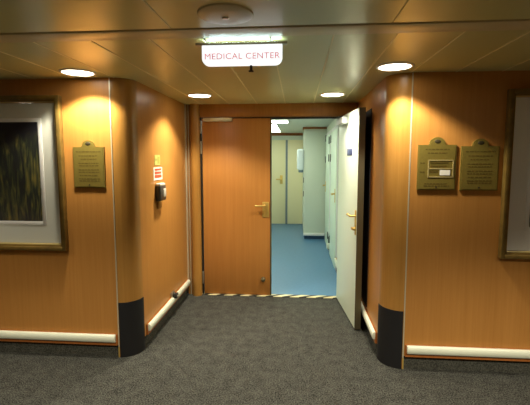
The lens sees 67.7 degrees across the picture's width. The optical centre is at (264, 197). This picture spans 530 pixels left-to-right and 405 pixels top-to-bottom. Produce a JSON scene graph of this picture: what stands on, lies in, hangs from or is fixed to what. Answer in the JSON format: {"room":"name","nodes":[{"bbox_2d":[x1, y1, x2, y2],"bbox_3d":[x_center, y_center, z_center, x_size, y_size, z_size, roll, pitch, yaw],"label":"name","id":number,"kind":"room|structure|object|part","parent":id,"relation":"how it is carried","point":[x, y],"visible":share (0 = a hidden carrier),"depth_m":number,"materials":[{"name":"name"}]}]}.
{"room":"ship interior","nodes":[
{"label":"ship interior","id":0,"kind":"room"},
{"bbox_2d":[0,78,117,333],"bbox_3d":[-2.544,0.122,3.111,2.833,2.025,0.060,0,6,5],"label":"wall","id":1,"kind":"structure","parent":0,"point":[73,289],"depth_m":3.02,"materials":[{"name":"brown wood"}]},
{"bbox_2d":[0,95,68,250],"bbox_3d":[-1.992,-0.176,2.984,0.988,1.155,0.046,0,6,5],"label":"framed picture","id":2,"kind":"object","parent":1,"relation":"attached to","point":[33,200],"visible":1,"depth_m":2.97,"materials":[{"name":"brown"}]},
{"bbox_2d":[0,122,42,220],"bbox_3d":[-1.992,-0.193,2.994,0.608,0.745,0.004,0,6,5],"label":"print","id":3,"kind":"object","parent":2,"relation":"attached to","point":[21,161],"depth_m":2.98},
{"bbox_2d":[0,330,117,345],"bbox_3d":[-2.546,1.091,3.158,2.813,0.088,0.038,0,6,5],"label":"rail","id":4,"kind":"object","parent":1,"relation":"attached to","point":[5,335],"visible":1,"depth_m":3.07,"materials":[{"name":"white plastic"}]},
{"bbox_2d":[0,341,118,355],"bbox_3d":[-2.545,1.179,3.223,2.829,0.100,0.046,0,6,5],"label":"baseboard","id":5,"kind":"structure","parent":1,"relation":"attached to","point":[8,346],"depth_m":3.13,"materials":[{"name":"carpet"}]},
{"bbox_2d":[73,140,105,187],"bbox_3d":[-1.308,-0.249,2.937,0.240,0.352,0.015,0,6,5],"label":"wall plaque","id":6,"kind":"object","parent":1,"relation":"attached to","point":[88,159],"visible":1,"depth_m":2.93,"materials":[{"name":"gold metal"}]},
{"bbox_2d":[137,82,187,335],"bbox_3d":[-0.951,0.056,3.785,0.060,2.025,1.375,0,6,5],"label":"wall","id":7,"kind":"structure","parent":0,"point":[161,118],"depth_m":3.58,"materials":[{"name":"brown wood"}]},
{"bbox_2d":[154,155,159,164],"bbox_3d":[-0.942,-0.327,3.454,0.004,0.088,0.135,0,6,5],"label":"notice","id":8,"kind":"object","parent":7,"relation":"attached to","point":[156,157],"visible":1,"depth_m":3.44,"materials":[{"name":"yellow paper"}]},
{"bbox_2d":[153,167,161,180],"bbox_3d":[-0.941,-0.210,3.475,0.004,0.112,0.215,0,6,5],"label":"notice","id":9,"kind":"object","parent":7,"relation":"attached to","point":[157,171],"visible":1,"depth_m":3.46,"materials":[{"name":"white paper"}]},
{"bbox_2d":[155,183,165,208],"bbox_3d":[-0.917,-0.015,3.490,0.054,0.225,0.150,0,6,5],"label":"dispenser","id":10,"kind":"object","parent":7,"relation":"attached to","point":[160,187],"depth_m":3.44,"materials":[{"name":"grey plastic"}]},
{"bbox_2d":[145,288,187,345],"bbox_3d":[-0.960,1.116,3.860,0.046,0.100,1.315,0,6,5],"label":"baseboard","id":11,"kind":"structure","parent":7,"relation":"attached to","point":[152,333],"depth_m":3.73,"materials":[{"name":"carpet"}]},
{"bbox_2d":[146,279,189,334],"bbox_3d":[-0.905,1.024,3.841,0.038,0.088,1.221,0,6,5],"label":"rail","id":12,"kind":"object","parent":7,"relation":"attached to","point":[159,315],"visible":1,"depth_m":3.60,"materials":[{"name":"white plastic"}]},
{"bbox_2d":[170,291,178,298],"bbox_3d":[-0.887,0.960,3.887,0.066,0.065,0.080,0,6,5],"label":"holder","id":13,"kind":"object","parent":7,"relation":"attached to","point":[173,294],"visible":0.92,"depth_m":3.86,"materials":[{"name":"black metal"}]},
{"bbox_2d":[184,104,192,294],"bbox_3d":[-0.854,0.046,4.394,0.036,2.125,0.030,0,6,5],"label":"trim","id":14,"kind":"structure","parent":7,"relation":"attached to","point":[184,104],"depth_m":4.38,"materials":[{"name":"brown wood"}]},
{"bbox_2d":[0,0,529,132],"bbox_3d":[0.064,-0.989,3.829,7.900,0.054,10.800,0,6,5],"label":"ceiling","id":15,"kind":"structure","parent":0,"point":[332,45],"depth_m":2.00,"materials":[{"name":"beige"}]},
{"bbox_2d":[58,68,96,76],"bbox_3d":[-1.273,-0.848,2.686,0.236,0.010,0.236,0,6,5],"label":"recessed light","id":16,"kind":"object","parent":15,"relation":"in","point":[67,71],"visible":1,"depth_m":2.67,"materials":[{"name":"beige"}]},
{"bbox_2d":[187,93,211,97],"bbox_3d":[-0.606,-0.945,3.666,0.236,0.010,0.236,0,6,5],"label":"recessed light","id":17,"kind":"object","parent":15,"relation":"in","point":[194,95],"visible":1,"depth_m":3.65,"materials":[{"name":"white"}]},
{"bbox_2d":[197,3,253,24],"bbox_3d":[-0.161,-0.736,1.609,0.230,0.021,0.230,0,6,5],"label":"dome","id":18,"kind":"object","parent":15,"relation":"attached to","point":[216,13],"visible":1,"depth_m":1.57,"materials":[{"name":"beige plastic"}]},
{"bbox_2d":[195,37,286,71],"bbox_3d":[-0.118,-0.703,1.948,0.454,0.162,0.049,0,6,5],"label":"hanging sign","id":19,"kind":"object","parent":15,"relation":"hanging from","point":[267,53],"visible":1,"depth_m":1.94,"materials":[{"name":"white plastic"}]},
{"bbox_3d":[-0.113,-0.704,1.956,0.398,0.099,0.024,0,6,5],"label":"lit panel","id":20,"kind":"part","parent":19,"relation":"part of","materials":[{"name":"white plastic"}]},
{"bbox_3d":[-0.236,-0.610,0.118,7.900,0.020,3.315,0,6,5],"label":"panel","id":21,"kind":"part","parent":15,"relation":"part of","materials":[{"name":"beige"}]},
{"bbox_2d":[272,124,280,131],"bbox_3d":[0.128,-1.328,7.596,0.290,0.020,1.880,0,6,5],"label":"recessed light","id":22,"kind":"object","parent":15,"relation":"in","point":[275,128],"visible":0.48,"depth_m":7.48,"materials":[{"name":"white plastic"}]},
{"bbox_2d":[272,119,288,122],"bbox_3d":[0.228,-1.187,6.165,0.280,0.020,0.430,0,6,5],"label":"recessed light","id":23,"kind":"object","parent":15,"relation":"in","point":[279,120],"visible":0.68,"depth_m":6.06,"materials":[{"name":"white plastic"}]},
{"bbox_2d":[319,92,345,96],"bbox_3d":[0.616,-0.939,3.608,0.236,0.010,0.236,0,6,5],"label":"recessed light","id":24,"kind":"object","parent":15,"relation":"in","point":[327,94],"visible":1,"depth_m":3.59,"materials":[{"name":"white"}]},
{"bbox_2d":[376,62,414,70],"bbox_3d":[0.825,-0.831,2.513,0.236,0.010,0.236,0,6,5],"label":"recessed light","id":25,"kind":"object","parent":15,"relation":"in","point":[390,66],"visible":1,"depth_m":2.50,"materials":[{"name":"white"}]},
{"bbox_2d":[0,224,529,404],"bbox_3d":[0.064,1.173,4.042,7.900,0.051,10.800,0,6,5],"label":"floor","id":26,"kind":"structure","parent":0,"point":[211,349],"depth_m":2.94,"materials":[{"name":"grey carpet"}]},
{"bbox_2d":[108,77,144,356],"bbox_3d":[-1.056,0.180,3.037,0.155,2.125,0.149,0,6,5],"label":"column","id":27,"kind":"structure","parent":26,"relation":"on","point":[122,91],"depth_m":3.00,"materials":[{"name":"laminate"}]},
{"bbox_3d":[-1.050,1.020,3.120,0.145,0.437,0.149,0,6,5],"label":"kick plate","id":28,"kind":"part","parent":27,"relation":"part of","materials":[{"name":"black plastic"}]},
{"bbox_2d":[202,293,336,298],"bbox_3d":[0.070,1.104,4.452,1.565,0.008,0.072,0,6,5],"label":"threshold","id":29,"kind":"object","parent":26,"relation":"on","point":[271,295],"visible":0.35,"depth_m":4.44,"materials":[{"name":"white metal"}]},
{"bbox_2d":[302,127,326,238],"bbox_3d":[0.996,-0.337,8.281,0.445,2.123,1.725,0,6,5],"label":"wall","id":30,"kind":"structure","parent":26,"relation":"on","point":[314,138],"depth_m":7.45,"materials":[{"name":"white"}]},
{"bbox_2d":[297,149,303,171],"bbox_3d":[0.684,-0.709,7.617,0.134,0.445,0.300,0,6,5],"label":"dispenser","id":31,"kind":"object","parent":30,"relation":"attached to","point":[300,152],"visible":1,"depth_m":7.47,"materials":[{"name":"white plastic"}]},
{"bbox_3d":[0.931,0.703,7.533,0.402,0.050,0.027,0,6,5],"label":"rail","id":32,"kind":"part","parent":30,"relation":"part of","materials":[{"name":"white plastic"}]},
{"bbox_3d":[0.940,-1.307,7.502,0.443,0.038,0.330,0,6,5],"label":"crown","id":33,"kind":"part","parent":30,"relation":"part of","materials":[{"name":"brown wood"}]},
{"bbox_2d":[377,72,413,368],"bbox_3d":[0.942,0.196,2.880,0.161,2.125,0.155,0,6,5],"label":"column","id":34,"kind":"structure","parent":26,"relation":"on","point":[398,87],"depth_m":2.84,"materials":[{"name":"laminate"}]},
{"bbox_3d":[0.937,1.035,2.964,0.151,0.437,0.155,0,6,5],"label":"kick plate","id":35,"kind":"part","parent":34,"relation":"part of","materials":[{"name":"black plastic"}]},
{"bbox_2d":[186,103,357,117],"bbox_3d":[0.056,-0.939,4.272,1.854,0.140,0.092,0,6,5],"label":"wall","id":36,"kind":"structure","parent":0,"point":[273,109],"depth_m":4.22,"materials":[{"name":"brown wood"}]},
{"bbox_2d":[200,118,271,294],"bbox_3d":[-0.320,0.116,4.363,0.781,1.964,0.112,0,6,5],"label":"door","id":37,"kind":"structure","parent":36,"relation":"in","point":[237,152],"depth_m":4.37,"materials":[{"name":"laminate"}]},
{"bbox_3d":[0.007,0.134,4.343,0.074,0.170,0.008,0,6,5],"label":"handle plate","id":38,"kind":"part","parent":37,"relation":"part of","materials":[{"name":"gold metal"}]},
{"bbox_2d":[189,104,338,295],"bbox_3d":[0.017,0.051,4.346,1.670,2.125,0.145,0,6,5],"label":"door frame","id":39,"kind":"structure","parent":36,"relation":"attached to","point":[194,108],"depth_m":4.35,"materials":[{"name":"laminate"}]},
{"bbox_2d":[334,107,365,328],"bbox_3d":[0.796,0.168,3.867,0.134,1.958,0.844,0,6,-1],"label":"door","id":40,"kind":"structure","parent":36,"relation":"in","point":[351,125],"depth_m":3.69,"materials":[{"name":"white"}]},
{"bbox_2d":[347,148,351,155],"bbox_3d":[0.796,-0.427,3.715,0.004,0.064,0.200,0,6,-1],"label":"notice","id":41,"kind":"object","parent":40,"relation":"attached to","point":[349,151],"visible":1,"depth_m":3.71,"materials":[{"name":"blue"}]},
{"bbox_3d":[0.800,0.223,3.496,0.008,0.220,0.036,0,6,-1],"label":"handle plate","id":42,"kind":"part","parent":40,"relation":"part of","materials":[{"name":"gold metal"}]},
{"bbox_2d":[272,136,302,223],"bbox_3d":[0.346,-0.436,9.274,2.600,2.125,0.060,0,6,5],"label":"wall","id":43,"kind":"structure","parent":0,"point":[273,137],"depth_m":9.14,"materials":[{"name":"white"}]},
{"bbox_2d":[272,140,285,223],"bbox_3d":[0.060,-0.356,9.233,0.838,1.955,0.083,0,6,5],"label":"door","id":44,"kind":"structure","parent":43,"relation":"in","point":[278,146],"depth_m":9.23,"materials":[{"name":"beige"}]},
{"bbox_2d":[285,140,287,223],"bbox_3d":[0.503,-0.351,9.225,0.047,1.965,0.030,0,6,5],"label":"trim","id":45,"kind":"structure","parent":43,"relation":"attached to","point":[286,189],"depth_m":9.21,"materials":[{"name":"grey metal"}]},
{"bbox_2d":[272,133,302,135],"bbox_3d":[-0.041,-1.462,9.159,1.830,0.060,0.030,0,6,5],"label":"trim","id":46,"kind":"structure","parent":43,"relation":"attached to","point":[273,134],"depth_m":9.10,"materials":[{"name":"brown wood"}]},
{"bbox_2d":[287,140,302,223],"bbox_3d":[0.943,-0.353,9.194,0.835,1.955,0.020,0,6,5],"label":"door","id":47,"kind":"structure","parent":43,"relation":"in","point":[295,178],"depth_m":9.21,"materials":[{"name":"beige wood"}]},
{"bbox_2d":[327,119,338,257],"bbox_3d":[1.127,-0.187,6.755,0.060,2.125,4.860,0,6,5],"label":"wall","id":48,"kind":"structure","parent":0,"point":[332,124],"depth_m":5.43,"materials":[{"name":"white"}]},
{"bbox_2d":[323,130,330,242],"bbox_3d":[1.073,-0.145,6.966,0.080,2.000,0.900,0,6,5],"label":"door","id":49,"kind":"structure","parent":48,"relation":"in","point":[328,144],"depth_m":6.78,"materials":[{"name":"white plastic"}]},
{"bbox_3d":[1.107,-0.145,6.963,0.012,2.000,0.900,0,6,5],"label":"frame","id":50,"kind":"part","parent":49,"relation":"part of","materials":[{"name":"white plastic"}]},
{"bbox_2d":[329,126,338,269],"bbox_3d":[0.983,-0.035,5.850,0.080,2.000,0.990,0,6,5],"label":"door","id":51,"kind":"structure","parent":48,"relation":"in","point":[334,137],"depth_m":5.63,"materials":[{"name":"white plastic"}]},
{"bbox_2d":[358,77,385,332],"bbox_3d":[0.957,0.071,3.635,0.060,2.025,1.369,0,6,5],"label":"wall","id":52,"kind":"structure","parent":0,"point":[375,99],"depth_m":3.19,"materials":[{"name":"brown wood"}]},
{"bbox_2d":[361,108,371,306],"bbox_3d":[0.938,0.076,3.805,0.006,1.750,0.715,0,6,5],"label":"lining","id":53,"kind":"object","parent":52,"relation":"attached to","point":[368,127],"visible":0.36,"depth_m":3.56,"materials":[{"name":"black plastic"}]},
{"bbox_2d":[361,312,376,350],"bbox_3d":[0.962,1.131,3.709,0.046,0.100,1.309,0,6,5],"label":"baseboard","id":54,"kind":"structure","parent":52,"relation":"attached to","point":[374,343],"depth_m":3.38,"materials":[{"name":"carpet"}]},
{"bbox_2d":[361,299,376,342],"bbox_3d":[0.895,1.050,3.575,0.038,0.088,0.985,0,6,5],"label":"rail","id":55,"kind":"object","parent":52,"relation":"attached to","point":[372,330],"visible":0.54,"depth_m":3.29,"materials":[{"name":"white plastic"}]},
{"bbox_2d":[404,70,529,355],"bbox_3d":[2.467,0.162,2.709,2.913,2.025,0.060,0,6,5],"label":"wall","id":56,"kind":"structure","parent":0,"point":[459,292],"depth_m":2.78,"materials":[{"name":"brown wood"}]},
{"bbox_2d":[416,137,456,189],"bbox_3d":[1.189,-0.234,2.735,0.258,0.365,0.016,0,6,5],"label":"wall plaque","id":57,"kind":"object","parent":56,"relation":"attached to","point":[436,161],"visible":1,"depth_m":2.73,"materials":[{"name":"gold metal"}]},
{"bbox_2d":[403,356,529,372],"bbox_3d":[2.469,1.219,2.821,2.909,0.100,0.046,0,6,5],"label":"baseboard","id":58,"kind":"structure","parent":56,"relation":"attached to","point":[409,362],"depth_m":2.88,"materials":[{"name":"carpet"}]},
{"bbox_2d":[405,344,529,361],"bbox_3d":[2.463,1.131,2.756,2.889,0.088,0.038,0,6,5],"label":"rail","id":59,"kind":"object","parent":56,"relation":"attached to","point":[423,351],"visible":1,"depth_m":2.83,"materials":[{"name":"white plastic"}]},
{"bbox_2d":[459,139,499,190],"bbox_3d":[1.474,-0.226,2.714,0.252,0.356,0.015,0,6,5],"label":"wall plaque","id":60,"kind":"object","parent":56,"relation":"attached to","point":[479,162],"visible":1,"depth_m":2.71,"materials":[{"name":"gold metal"}]},
{"bbox_2d":[498,88,529,258],"bbox_3d":[2.124,-0.146,2.653,0.993,1.150,0.046,0,6,5],"label":"framed picture","id":61,"kind":"object","parent":56,"relation":"attached to","point":[514,227],"visible":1,"depth_m":2.70,"materials":[{"name":"brown"}]}
]}

